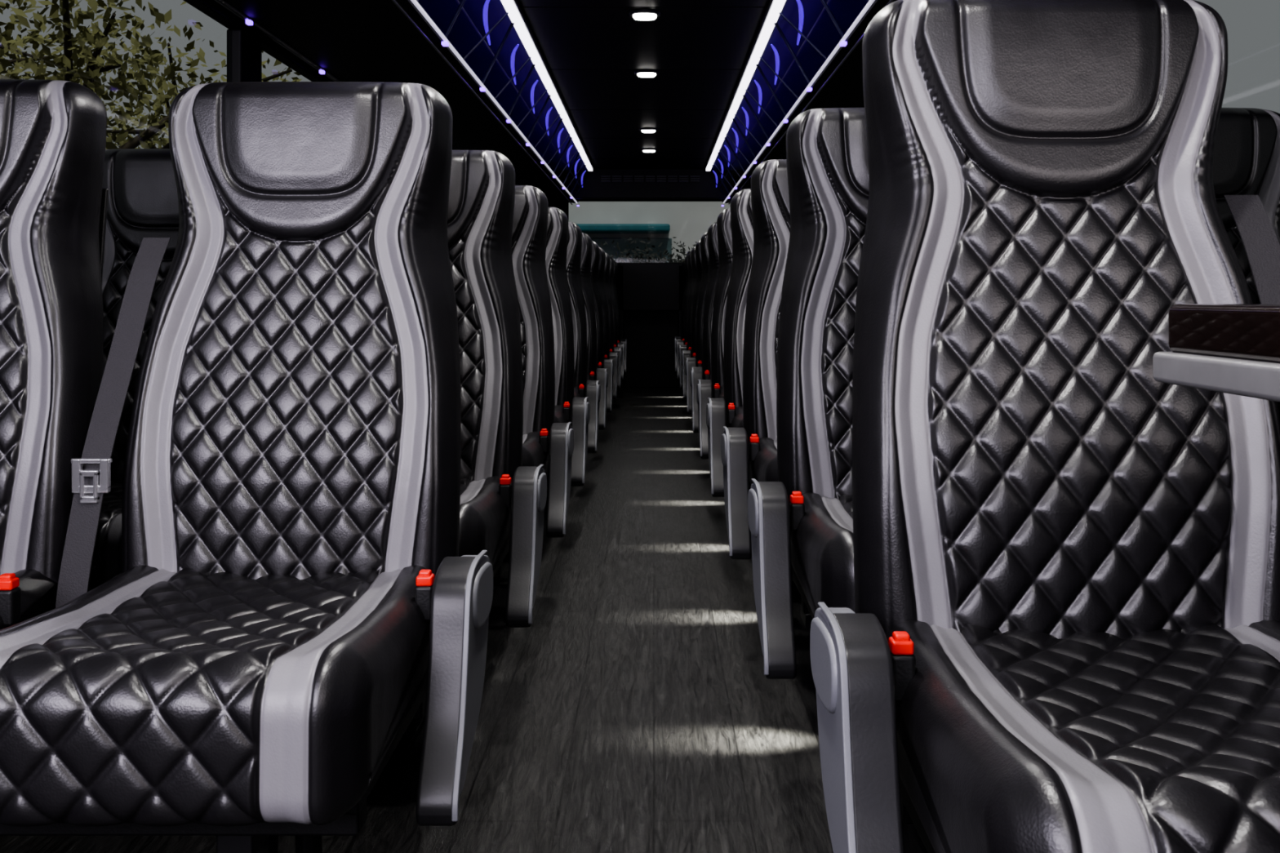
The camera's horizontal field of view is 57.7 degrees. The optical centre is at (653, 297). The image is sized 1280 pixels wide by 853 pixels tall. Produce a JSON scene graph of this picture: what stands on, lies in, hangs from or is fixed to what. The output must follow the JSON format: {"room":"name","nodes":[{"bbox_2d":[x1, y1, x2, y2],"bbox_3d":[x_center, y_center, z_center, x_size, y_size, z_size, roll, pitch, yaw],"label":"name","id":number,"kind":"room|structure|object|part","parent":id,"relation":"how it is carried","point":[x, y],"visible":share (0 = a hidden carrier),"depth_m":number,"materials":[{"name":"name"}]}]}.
{"room":"vehicle interior","nodes":[
{"label":"vehicle interior","id":0,"kind":"room"},
{"bbox_2d":[183,0,329,81],"bbox_3d":[-1.355,-0.155,4.775,0.050,1.930,12.950,0,0,0],"label":"window frame","id":1,"kind":"structure","parent":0,"point":[245,46],"depth_m":3.78,"materials":[{"name":"black metal"}]},
{"bbox_2d":[208,0,593,206],"bbox_3d":[-0.917,-0.946,5.253,0.826,0.308,9.706,0,0,0],"label":"luggage rack","id":2,"kind":"object","parent":1,"relation":"attached to","point":[484,57],"visible":0.99,"depth_m":4.49,"materials":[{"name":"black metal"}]},
{"bbox_3d":[-1.280,-0.880,2.575,0.020,0.020,4.350,0,0,0],"label":"wall rail","id":3,"kind":"part","parent":2,"relation":"part of","materials":[{"name":"silver metal"}]},
{"bbox_3d":[-0.695,-0.796,5.140,0.008,0.008,9.480,0,0,0],"label":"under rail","id":4,"kind":"part","parent":2,"relation":"part of","materials":[{"name":"silver metal"}]},
{"bbox_3d":[-0.665,-0.822,5.140,0.018,0.017,9.480,0,0,0],"label":"rail","id":5,"kind":"part","parent":2,"relation":"part of","materials":[{"name":"metal"}]},
{"bbox_3d":[-0.627,-0.950,5.140,0.008,0.007,9.480,0,0,0],"label":"rail","id":6,"kind":"part","parent":2,"relation":"part of","materials":[{"name":"silver metal"}]},
{"bbox_2d":[0,386,928,852],"bbox_3d":[-0.035,0.840,4.800,2.690,0.060,12.800,0,0,0],"label":"floor","id":7,"kind":"structure","parent":0,"point":[637,710],"depth_m":2.30,"materials":[{"name":"grey wood"}]},
{"bbox_2d":[0,79,108,629],"bbox_3d":[-1.035,0.242,1.451,0.473,1.135,0.706,0,0,0],"label":"seat","id":8,"kind":"object","parent":7,"relation":"on","point":[54,202],"visible":0.91,"depth_m":1.65,"materials":[{"name":"leather"}]},
{"bbox_2d":[0,568,58,629],"bbox_3d":[-1.035,0.436,1.360,0.456,0.170,0.524,0,0,0],"label":"seat cushion","id":9,"kind":"object","parent":8,"relation":"on","point":[25,593],"depth_m":1.52,"materials":[{"name":"leather"}]},
{"bbox_2d":[89,148,178,590],"bbox_3d":[-1.035,0.242,2.251,0.473,1.135,0.706,0,0,0],"label":"seat","id":10,"kind":"object","parent":7,"relation":"on","point":[140,184],"visible":0.1,"depth_m":2.45,"materials":[{"name":"leather"}]},
{"bbox_2d":[89,482,122,590],"bbox_3d":[-1.035,0.436,2.160,0.456,0.170,0.524,0,0,0],"label":"seat cushion","id":11,"kind":"object","parent":10,"relation":"on","point":[106,564],"depth_m":1.91,"materials":[{"name":"leather"}]},
{"bbox_3d":[-1.035,0.058,2.483,0.473,0.765,0.226,0,0,0],"label":"backrest","id":12,"kind":"part","parent":10,"relation":"part of","materials":[{"name":"leather"}]},
{"bbox_2d":[0,81,493,852],"bbox_3d":[-0.508,0.242,1.471,0.578,1.135,0.706,0,0,0],"label":"seat","id":13,"kind":"object","parent":7,"relation":"on","point":[293,591],"visible":1,"depth_m":1.60,"materials":[{"name":"leather"}]},
{"bbox_3d":[-0.515,0.540,1.430,0.420,0.070,0.460,0,0,0],"label":"seat frame","id":14,"kind":"part","parent":13,"relation":"part of","materials":[{"name":"black leather"}]},
{"bbox_2d":[0,564,435,826],"bbox_3d":[-0.515,0.436,1.380,0.456,0.170,0.524,0,0,0],"label":"seat cushion","id":15,"kind":"object","parent":13,"relation":"on","point":[156,695],"depth_m":1.14,"materials":[{"name":"leather"}]},
{"bbox_3d":[-0.515,0.058,1.703,0.473,0.765,0.226,0,0,0],"label":"backrest","id":16,"kind":"part","parent":13,"relation":"part of","materials":[{"name":"leather"}]},
{"bbox_3d":[-0.241,0.461,1.468,0.035,0.239,0.258,0,0,0],"label":"armrest panel","id":17,"kind":"part","parent":13,"relation":"part of","materials":[{"name":"grey plastic"}]},
{"bbox_2d":[389,149,546,759],"bbox_3d":[-0.508,0.242,2.271,0.578,1.135,0.706,0,0,0],"label":"seat","id":18,"kind":"object","parent":7,"relation":"on","point":[503,500],"visible":0.27,"depth_m":2.42,"materials":[{"name":"leather"}]},
{"bbox_2d":[458,475,511,569],"bbox_3d":[-0.515,0.436,2.180,0.456,0.170,0.524,0,0,0],"label":"seat cushion","id":19,"kind":"object","parent":18,"relation":"on","point":[485,508],"depth_m":2.14,"materials":[{"name":"leather"}]},
{"bbox_3d":[-0.515,0.058,2.503,0.473,0.765,0.226,0,0,0],"label":"backrest","id":20,"kind":"part","parent":18,"relation":"part of","materials":[{"name":"leather"}]},
{"bbox_3d":[-0.515,0.540,2.230,0.420,0.070,0.460,0,0,0],"label":"seat frame","id":21,"kind":"part","parent":18,"relation":"part of","materials":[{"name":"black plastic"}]},
{"bbox_3d":[-0.241,0.461,2.268,0.035,0.239,0.258,0,0,0],"label":"armrest panel","id":22,"kind":"part","parent":18,"relation":"part of","materials":[{"name":"grey plastic"}]},
{"bbox_2d":[493,185,573,595],"bbox_3d":[-0.508,0.242,3.071,0.578,1.135,0.706,0,0,0],"label":"seat","id":23,"kind":"object","parent":7,"relation":"on","point":[548,443],"visible":0.18,"depth_m":3.23,"materials":[{"name":"leather"}]},
{"bbox_3d":[-0.515,0.058,3.303,0.473,0.765,0.226,0,0,0],"label":"backrest","id":24,"kind":"part","parent":23,"relation":"part of","materials":[{"name":"leather"}]},
{"bbox_2d":[522,431,549,476],"bbox_3d":[-0.515,0.436,2.980,0.456,0.170,0.524,0,0,0],"label":"seat cushion","id":25,"kind":"object","parent":23,"relation":"on","point":[535,444],"depth_m":3.03,"materials":[{"name":"leather"}]},
{"bbox_3d":[-0.241,0.461,3.068,0.035,0.239,0.258,0,0,0],"label":"armrest panel","id":26,"kind":"part","parent":23,"relation":"part of","materials":[{"name":"grey plastic"}]},
{"bbox_2d":[506,207,590,556],"bbox_3d":[-0.508,0.242,3.871,0.578,1.135,0.706,0,0,0],"label":"seat","id":27,"kind":"object","parent":7,"relation":"on","point":[568,408],"visible":0.07,"depth_m":4.04,"materials":[{"name":"leather"}]},
{"bbox_3d":[-0.515,0.058,4.103,0.473,0.765,0.226,0,0,0],"label":"backrest","id":28,"kind":"part","parent":27,"relation":"part of","materials":[{"name":"leather"}]},
{"bbox_2d":[554,404,570,425],"bbox_3d":[-0.515,0.436,3.780,0.456,0.170,0.524,0,0,0],"label":"seat cushion","id":29,"kind":"object","parent":27,"relation":"on","point":[562,412],"depth_m":3.87,"materials":[{"name":"leather"}]},
{"bbox_3d":[-0.241,0.461,3.868,0.035,0.239,0.258,0,0,0],"label":"armrest panel","id":30,"kind":"part","parent":27,"relation":"part of","materials":[{"name":"grey plastic"}]},
{"bbox_2d":[546,222,600,495],"bbox_3d":[-0.508,0.242,4.671,0.578,1.135,0.706,0,0,0],"label":"seat","id":31,"kind":"object","parent":7,"relation":"on","point":[583,388],"visible":0.18,"depth_m":4.84,"materials":[{"name":"leather"}]},
{"bbox_3d":[-0.515,0.058,4.903,0.473,0.765,0.226,0,0,0],"label":"backrest","id":32,"kind":"part","parent":31,"relation":"part of","materials":[{"name":"leather"}]},
{"bbox_2d":[573,386,581,397],"bbox_3d":[-0.515,0.436,4.580,0.456,0.170,0.524,0,0,0],"label":"seat cushion","id":33,"kind":"object","parent":31,"relation":"on","point":[577,390],"depth_m":4.67,"materials":[{"name":"leather"}]},
{"bbox_3d":[-0.241,0.461,4.668,0.035,0.239,0.258,0,0,0],"label":"armrest panel","id":34,"kind":"part","parent":31,"relation":"part of","materials":[{"name":"grey plastic"}]},
{"bbox_2d":[580,232,608,430],"bbox_3d":[-0.508,0.242,5.471,0.578,1.135,0.706,0,0,0],"label":"seat","id":35,"kind":"object","parent":7,"relation":"on","point":[593,373],"visible":0.12,"depth_m":5.64,"materials":[{"name":"leather"}]},
{"bbox_3d":[-0.515,0.058,5.703,0.473,0.765,0.226,0,0,0],"label":"backrest","id":36,"kind":"part","parent":35,"relation":"part of","materials":[{"name":"leather"}]},
{"bbox_3d":[-0.241,0.461,5.468,0.035,0.239,0.258,0,0,0],"label":"armrest panel","id":37,"kind":"part","parent":35,"relation":"part of","materials":[{"name":"grey plastic"}]},
{"bbox_2d":[591,240,613,412],"bbox_3d":[-0.508,0.242,6.271,0.578,1.135,0.706,0,0,0],"label":"seat","id":38,"kind":"object","parent":7,"relation":"on","point":[606,363],"visible":0.08,"depth_m":6.44,"materials":[{"name":"leather"}]},
{"bbox_3d":[-0.515,0.058,6.503,0.473,0.765,0.226,0,0,0],"label":"backrest","id":39,"kind":"part","parent":38,"relation":"part of","materials":[{"name":"leather"}]},
{"bbox_2d":[598,247,618,399],"bbox_3d":[-0.508,0.242,7.071,0.578,1.135,0.706,0,0,0],"label":"seat","id":40,"kind":"object","parent":7,"relation":"on","point":[614,356],"visible":0.09,"depth_m":7.24,"materials":[{"name":"leather"}]},
{"bbox_3d":[-0.515,0.058,7.303,0.473,0.765,0.226,0,0,0],"label":"backrest","id":41,"kind":"part","parent":40,"relation":"part of","materials":[{"name":"leather"}]},
{"bbox_2d":[604,252,622,388],"bbox_3d":[-0.508,0.242,7.871,0.578,1.135,0.706,0,0,0],"label":"seat","id":42,"kind":"object","parent":7,"relation":"on","point":[611,348],"visible":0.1,"depth_m":8.05,"materials":[{"name":"leather"}]},
{"bbox_3d":[-0.515,0.058,8.103,0.473,0.765,0.226,0,0,0],"label":"backrest","id":43,"kind":"part","parent":42,"relation":"part of","materials":[{"name":"leather"}]},
{"bbox_2d":[608,256,624,380],"bbox_3d":[-0.508,0.242,8.671,0.578,1.135,0.706,0,0,0],"label":"seat","id":44,"kind":"object","parent":7,"relation":"on","point":[611,265],"visible":0.1,"depth_m":8.85,"materials":[{"name":"leather"}]},
{"bbox_3d":[-0.515,0.058,8.903,0.473,0.765,0.226,0,0,0],"label":"backrest","id":45,"kind":"part","parent":44,"relation":"part of","materials":[{"name":"leather"}]},
{"bbox_2d":[613,259,626,373],"bbox_3d":[-0.508,0.242,9.471,0.578,1.135,0.706,0,0,0],"label":"seat","id":46,"kind":"object","parent":7,"relation":"on","point":[615,277],"visible":0.07,"depth_m":9.65,"materials":[{"name":"leather"}]},
{"bbox_3d":[-0.515,0.058,9.703,0.473,0.765,0.226,0,0,0],"label":"backrest","id":47,"kind":"part","parent":46,"relation":"part of","materials":[{"name":"leather"}]},
{"bbox_2d":[620,262,681,388],"bbox_3d":[-0.025,0.250,10.465,0.550,1.120,0.230,0,0,0],"label":"door","id":48,"kind":"structure","parent":7,"relation":"on","point":[651,293],"depth_m":10.55,"materials":[{"name":"black plastic"}]},
{"bbox_2d":[674,255,688,372],"bbox_3d":[0.451,0.228,9.091,0.578,1.165,0.706,0,0,0],"label":"seat","id":49,"kind":"object","parent":7,"relation":"on","point":[677,338],"visible":0.09,"depth_m":9.27,"materials":[{"name":"leather"}]},
{"bbox_3d":[0.458,0.028,9.323,0.473,0.765,0.226,0,0,0],"label":"backrest","id":50,"kind":"part","parent":49,"relation":"part of","materials":[{"name":"leather"}]},
{"bbox_2d":[675,251,692,379],"bbox_3d":[0.451,0.228,8.291,0.578,1.165,0.706,0,0,0],"label":"seat","id":51,"kind":"object","parent":7,"relation":"on","point":[689,258],"visible":0.04,"depth_m":8.47,"materials":[{"name":"leather"}]},
{"bbox_3d":[0.458,0.028,8.523,0.473,0.765,0.226,0,0,0],"label":"backrest","id":52,"kind":"part","parent":51,"relation":"part of","materials":[{"name":"leather"}]},
{"bbox_2d":[678,246,696,388],"bbox_3d":[0.451,0.228,7.491,0.578,1.165,0.706,0,0,0],"label":"seat","id":53,"kind":"object","parent":7,"relation":"on","point":[682,347],"visible":0.09,"depth_m":7.67,"materials":[{"name":"leather"}]},
{"bbox_3d":[0.458,0.028,7.723,0.473,0.765,0.226,0,0,0],"label":"backrest","id":54,"kind":"part","parent":53,"relation":"part of","materials":[{"name":"leather"}]},
{"bbox_2d":[681,240,702,399],"bbox_3d":[0.451,0.228,6.691,0.578,1.165,0.706,0,0,0],"label":"seat","id":55,"kind":"object","parent":7,"relation":"on","point":[686,353],"visible":0.07,"depth_m":6.86,"materials":[{"name":"leather"}]},
{"bbox_3d":[0.458,0.028,6.923,0.473,0.765,0.226,0,0,0],"label":"backrest","id":56,"kind":"part","parent":55,"relation":"part of","materials":[{"name":"leather"}]},
{"bbox_2d":[684,231,709,413],"bbox_3d":[0.451,0.228,5.891,0.578,1.165,0.706,0,0,0],"label":"seat","id":57,"kind":"object","parent":7,"relation":"on","point":[691,362],"visible":0.06,"depth_m":6.06,"materials":[{"name":"leather"}]},
{"bbox_3d":[0.458,0.028,6.123,0.473,0.765,0.226,0,0,0],"label":"backrest","id":58,"kind":"part","parent":57,"relation":"part of","materials":[{"name":"leather"}]},
{"bbox_2d":[689,222,719,432],"bbox_3d":[0.451,0.228,5.091,0.578,1.165,0.706,0,0,0],"label":"seat","id":59,"kind":"object","parent":7,"relation":"on","point":[696,373],"visible":0.07,"depth_m":5.26,"materials":[{"name":"leather"}]},
{"bbox_3d":[0.184,0.431,5.088,0.035,0.239,0.258,0,0,0],"label":"armrest panel","id":60,"kind":"part","parent":59,"relation":"part of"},
{"bbox_3d":[0.458,0.028,5.323,0.473,0.765,0.226,0,0,0],"label":"backrest","id":61,"kind":"part","parent":59,"relation":"part of","materials":[{"name":"leather"}]},
{"bbox_2d":[696,208,732,458],"bbox_3d":[0.451,0.228,4.291,0.578,1.165,0.706,0,0,0],"label":"seat","id":62,"kind":"object","parent":7,"relation":"on","point":[705,388],"visible":0.07,"depth_m":4.46,"materials":[{"name":"leather"}]},
{"bbox_3d":[0.184,0.431,4.288,0.035,0.239,0.258,0,0,0],"label":"armrest panel","id":63,"kind":"part","parent":62,"relation":"part of","materials":[{"name":"grey plastic"}]},
{"bbox_2d":[717,386,724,398],"bbox_3d":[0.458,0.406,4.200,0.456,0.170,0.524,0,0,0],"label":"seat cushion","id":64,"kind":"object","parent":62,"relation":"on","point":[720,389],"depth_m":4.29,"materials":[{"name":"leather"}]},
{"bbox_3d":[0.458,0.028,4.523,0.473,0.765,0.226,0,0,0],"label":"backrest","id":65,"kind":"part","parent":62,"relation":"part of","materials":[{"name":"leather"}]},
{"bbox_2d":[706,188,753,497],"bbox_3d":[0.451,0.228,3.491,0.578,1.165,0.706,0,0,0],"label":"seat","id":66,"kind":"object","parent":7,"relation":"on","point":[727,411],"visible":0.15,"depth_m":3.66,"materials":[{"name":"leather"}]},
{"bbox_3d":[0.184,0.431,3.488,0.035,0.239,0.258,0,0,0],"label":"armrest panel","id":67,"kind":"part","parent":66,"relation":"part of","materials":[{"name":"grey plastic"}]},
{"bbox_2d":[727,406,743,427],"bbox_3d":[0.458,0.406,3.400,0.456,0.170,0.524,0,0,0],"label":"seat cushion","id":68,"kind":"object","parent":66,"relation":"on","point":[735,414],"depth_m":3.49,"materials":[{"name":"leather"}]},
{"bbox_3d":[0.458,0.028,3.723,0.473,0.765,0.226,0,0,0],"label":"backrest","id":69,"kind":"part","parent":66,"relation":"part of","materials":[{"name":"leather"}]},
{"bbox_2d":[720,159,790,559],"bbox_3d":[0.451,0.228,2.691,0.578,1.165,0.706,0,0,0],"label":"seat","id":70,"kind":"object","parent":7,"relation":"on","point":[748,452],"visible":0.19,"depth_m":2.85,"materials":[{"name":"leather"}]},
{"bbox_3d":[0.184,0.431,2.688,0.035,0.239,0.258,0,0,0],"label":"armrest panel","id":71,"kind":"part","parent":70,"relation":"part of","materials":[{"name":"grey plastic"}]},
{"bbox_2d":[748,436,777,485],"bbox_3d":[0.458,0.406,2.600,0.456,0.170,0.524,0,0,0],"label":"seat cushion","id":72,"kind":"object","parent":70,"relation":"on","point":[762,451],"depth_m":2.63,"materials":[{"name":"leather"}]},
{"bbox_3d":[0.458,0.028,2.923,0.473,0.765,0.226,0,0,0],"label":"backrest","id":73,"kind":"part","parent":70,"relation":"part of","materials":[{"name":"leather"}]},
{"bbox_2d":[747,107,869,679],"bbox_3d":[0.451,0.228,1.891,0.578,1.165,0.706,0,0,0],"label":"seat","id":74,"kind":"object","parent":7,"relation":"on","point":[803,519],"visible":0.28,"depth_m":2.04,"materials":[{"name":"leather"}]},
{"bbox_3d":[0.184,0.431,1.888,0.035,0.239,0.258,0,0,0],"label":"armrest panel","id":75,"kind":"part","parent":74,"relation":"part of","materials":[{"name":"grey plastic"}]},
{"bbox_3d":[0.458,0.510,1.850,0.420,0.070,0.460,0,0,0],"label":"seat frame","id":76,"kind":"part","parent":74,"relation":"part of","materials":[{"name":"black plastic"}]},
{"bbox_2d":[790,492,855,617],"bbox_3d":[0.458,0.406,1.800,0.456,0.170,0.524,0,0,0],"label":"seat cushion","id":77,"kind":"object","parent":74,"relation":"on","point":[822,546],"depth_m":1.72,"materials":[{"name":"leather"}]},
{"bbox_3d":[0.458,0.028,2.123,0.473,0.765,0.226,0,0,0],"label":"backrest","id":78,"kind":"part","parent":74,"relation":"part of","materials":[{"name":"leather"}]},
{"bbox_2d":[809,0,1279,852],"bbox_3d":[0.451,0.228,1.091,0.578,1.165,0.706,0,0,0],"label":"seat","id":79,"kind":"object","parent":7,"relation":"on","point":[1062,635],"visible":0.97,"depth_m":1.24,"materials":[{"name":"leather"}]},
{"bbox_3d":[0.184,0.431,1.088,0.035,0.239,0.258,0,0,0],"label":"armrest panel","id":80,"kind":"part","parent":79,"relation":"part of","materials":[{"name":"grey plastic"}]},
{"bbox_3d":[0.458,0.510,1.050,0.420,0.070,0.460,0,0,0],"label":"seat frame","id":81,"kind":"part","parent":79,"relation":"part of","materials":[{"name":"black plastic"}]},
{"bbox_3d":[0.458,0.028,1.323,0.473,0.765,0.226,0,0,0],"label":"backrest","id":82,"kind":"part","parent":79,"relation":"part of","materials":[{"name":"leather"}]},
{"bbox_2d":[884,619,1279,852],"bbox_3d":[0.458,0.406,1.000,0.456,0.170,0.524,0,0,0],"label":"seat cushion","id":83,"kind":"object","parent":79,"relation":"on","point":[1014,735],"depth_m":0.95,"materials":[{"name":"leather"}]},
{"bbox_2d":[1152,303,1279,401],"bbox_3d":[0.792,0.407,0.454,0.895,0.806,0.707,0,0,0],"label":"armrest","id":84,"kind":"object","parent":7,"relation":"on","point":[1233,348],"visible":1,"depth_m":0.71,"materials":[{"name":"brown wood"}]},
{"bbox_3d":[0.792,0.048,0.454,0.895,0.021,0.707,0,0,0],"label":"edge trim","id":85,"kind":"part","parent":84,"relation":"part of","materials":[{"name":"grey plastic"}]},
{"bbox_2d":[1213,107,1279,413],"bbox_3d":[0.975,0.228,1.891,0.473,1.165,0.706,0,0,0],"label":"seat","id":86,"kind":"object","parent":7,"relation":"on","point":[1246,153],"visible":0.09,"depth_m":2.10,"materials":[{"name":"leather"}]},
{"bbox_2d":[547,183,735,315],"bbox_3d":[-0.035,-0.165,11.175,2.590,1.950,0.050,0,0,0],"label":"wall","id":87,"kind":"structure","parent":0,"point":[563,206],"depth_m":11.15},
{"bbox_2d":[517,0,769,183],"bbox_3d":[-0.035,-1.145,4.800,2.690,0.090,12.800,0,0,0],"label":"ceiling","id":88,"kind":"structure","parent":0,"point":[592,51],"depth_m":5.58,"materials":[{"name":"plastic"}]},
{"bbox_2d":[628,8,660,20],"bbox_3d":[-0.035,-1.091,4.490,0.124,0.019,0.124,0,0,0],"label":"recessed light","id":89,"kind":"object","parent":88,"relation":"in","point":[642,14],"depth_m":4.46,"materials":[{"name":"white plastic"}]},
{"bbox_2d":[634,69,659,77],"bbox_3d":[-0.035,-1.091,5.660,0.124,0.019,0.124,0,0,0],"label":"recessed light","id":90,"kind":"object","parent":88,"relation":"in","point":[643,73],"depth_m":5.62,"materials":[{"name":"white plastic"}]},
{"bbox_2d":[639,127,657,133],"bbox_3d":[-0.035,-1.091,7.570,0.124,0.019,0.124,0,0,0],"label":"recessed light","id":91,"kind":"object","parent":88,"relation":"in","point":[647,130],"depth_m":7.53,"materials":[{"name":"white plastic"}]},
{"bbox_2d":[640,148,657,152],"bbox_3d":[-0.035,-1.091,8.600,0.124,0.019,0.124,0,0,0],"label":"recessed light","id":92,"kind":"object","parent":88,"relation":"in","point":[646,150],"depth_m":8.56,"materials":[{"name":"white plastic"}]},
{"bbox_2d":[568,168,731,199],"bbox_3d":[-0.030,-0.978,9.943,1.380,0.255,0.115,0,0,0],"label":"vent panel","id":93,"kind":"object","parent":88,"relation":"attached to","point":[601,184],"visible":0.98,"depth_m":9.90,"materials":[{"name":"black plastic"}]},
{"label":"outside","id":94,"kind":"structure","parent":0,"visible":0},
{"bbox_3d":[0.000,2.035,17.500,80.000,0.050,85.000,0,0,0],"label":"ground","id":95,"kind":"structure","parent":94,"visible":0},
{"bbox_2d":[0,0,173,142],"bbox_3d":[-7.371,-0.820,10.139,6.089,5.673,5.537,0,0,40],"label":"tree","id":96,"kind":"object","parent":95,"relation":"on","point":[7,33],"visible":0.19,"depth_m":10.47,"materials":[{"name":"green plant"}]},
{"bbox_2d":[0,0,302,149],"bbox_3d":[-4.978,-0.443,9.686,5.615,4.920,5.808,0,0,-43],"label":"tree","id":97,"kind":"object","parent":95,"relation":"on","point":[93,61],"visible":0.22,"depth_m":8.90,"materials":[{"name":"green plant"}]},
{"bbox_2d":[44,13,298,149],"bbox_3d":[-5.260,-0.450,13.714,5.107,4.935,5.223,0,0,35],"label":"tree","id":98,"kind":"object","parent":95,"relation":"on","point":[116,131],"visible":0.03,"depth_m":11.96,"materials":[{"name":"green plant"}]},
{"bbox_2d":[600,236,697,262],"bbox_3d":[0.244,0.374,23.592,3.126,3.288,3.210,0,0,0],"label":"hedge","id":99,"kind":"object","parent":95,"relation":"on","point":[650,257],"visible":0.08,"depth_m":23.55,"materials":[{"name":"green plant"}]},
{"bbox_2d":[568,201,730,262],"bbox_3d":[0.000,-0.190,26.500,18.000,4.400,1.000,0,0,0],"label":"facade","id":100,"kind":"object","parent":95,"relation":"on","point":[688,221],"visible":0.02,"depth_m":26.00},
{"bbox_2d":[576,223,670,233],"bbox_3d":[-0.825,-1.525,25.600,2.350,0.170,0.800,0,0,0],"label":"awning","id":101,"kind":"object","parent":100,"relation":"attached to","point":[585,228],"visible":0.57,"depth_m":25.20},
{"bbox_2d":[590,237,671,262],"bbox_3d":[-0.700,-0.465,25.950,2.200,1.750,0.100,0,0,0],"label":"shop window","id":102,"kind":"structure","parent":100,"relation":"attached to","point":[608,248],"depth_m":25.90,"materials":[{"name":"clear glass"}]},
{"bbox_3d":[1.285,-0.155,4.775,0.050,1.930,12.950,0,0,0],"label":"wall","id":103,"kind":"structure","parent":0,"visible":0},
{"bbox_2d":[705,0,897,206],"bbox_3d":[0.845,-0.946,5.253,0.831,0.308,9.706,0,0,0],"label":"luggage rack","id":104,"kind":"object","parent":103,"relation":"attached to","point":[804,55],"visible":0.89,"depth_m":5.02,"materials":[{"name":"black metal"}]},
{"bbox_3d":[0.560,-0.950,5.140,0.008,0.007,9.480,0,0,0],"label":"rail","id":105,"kind":"part","parent":104,"relation":"part of","materials":[{"name":"silver metal"}]}
]}

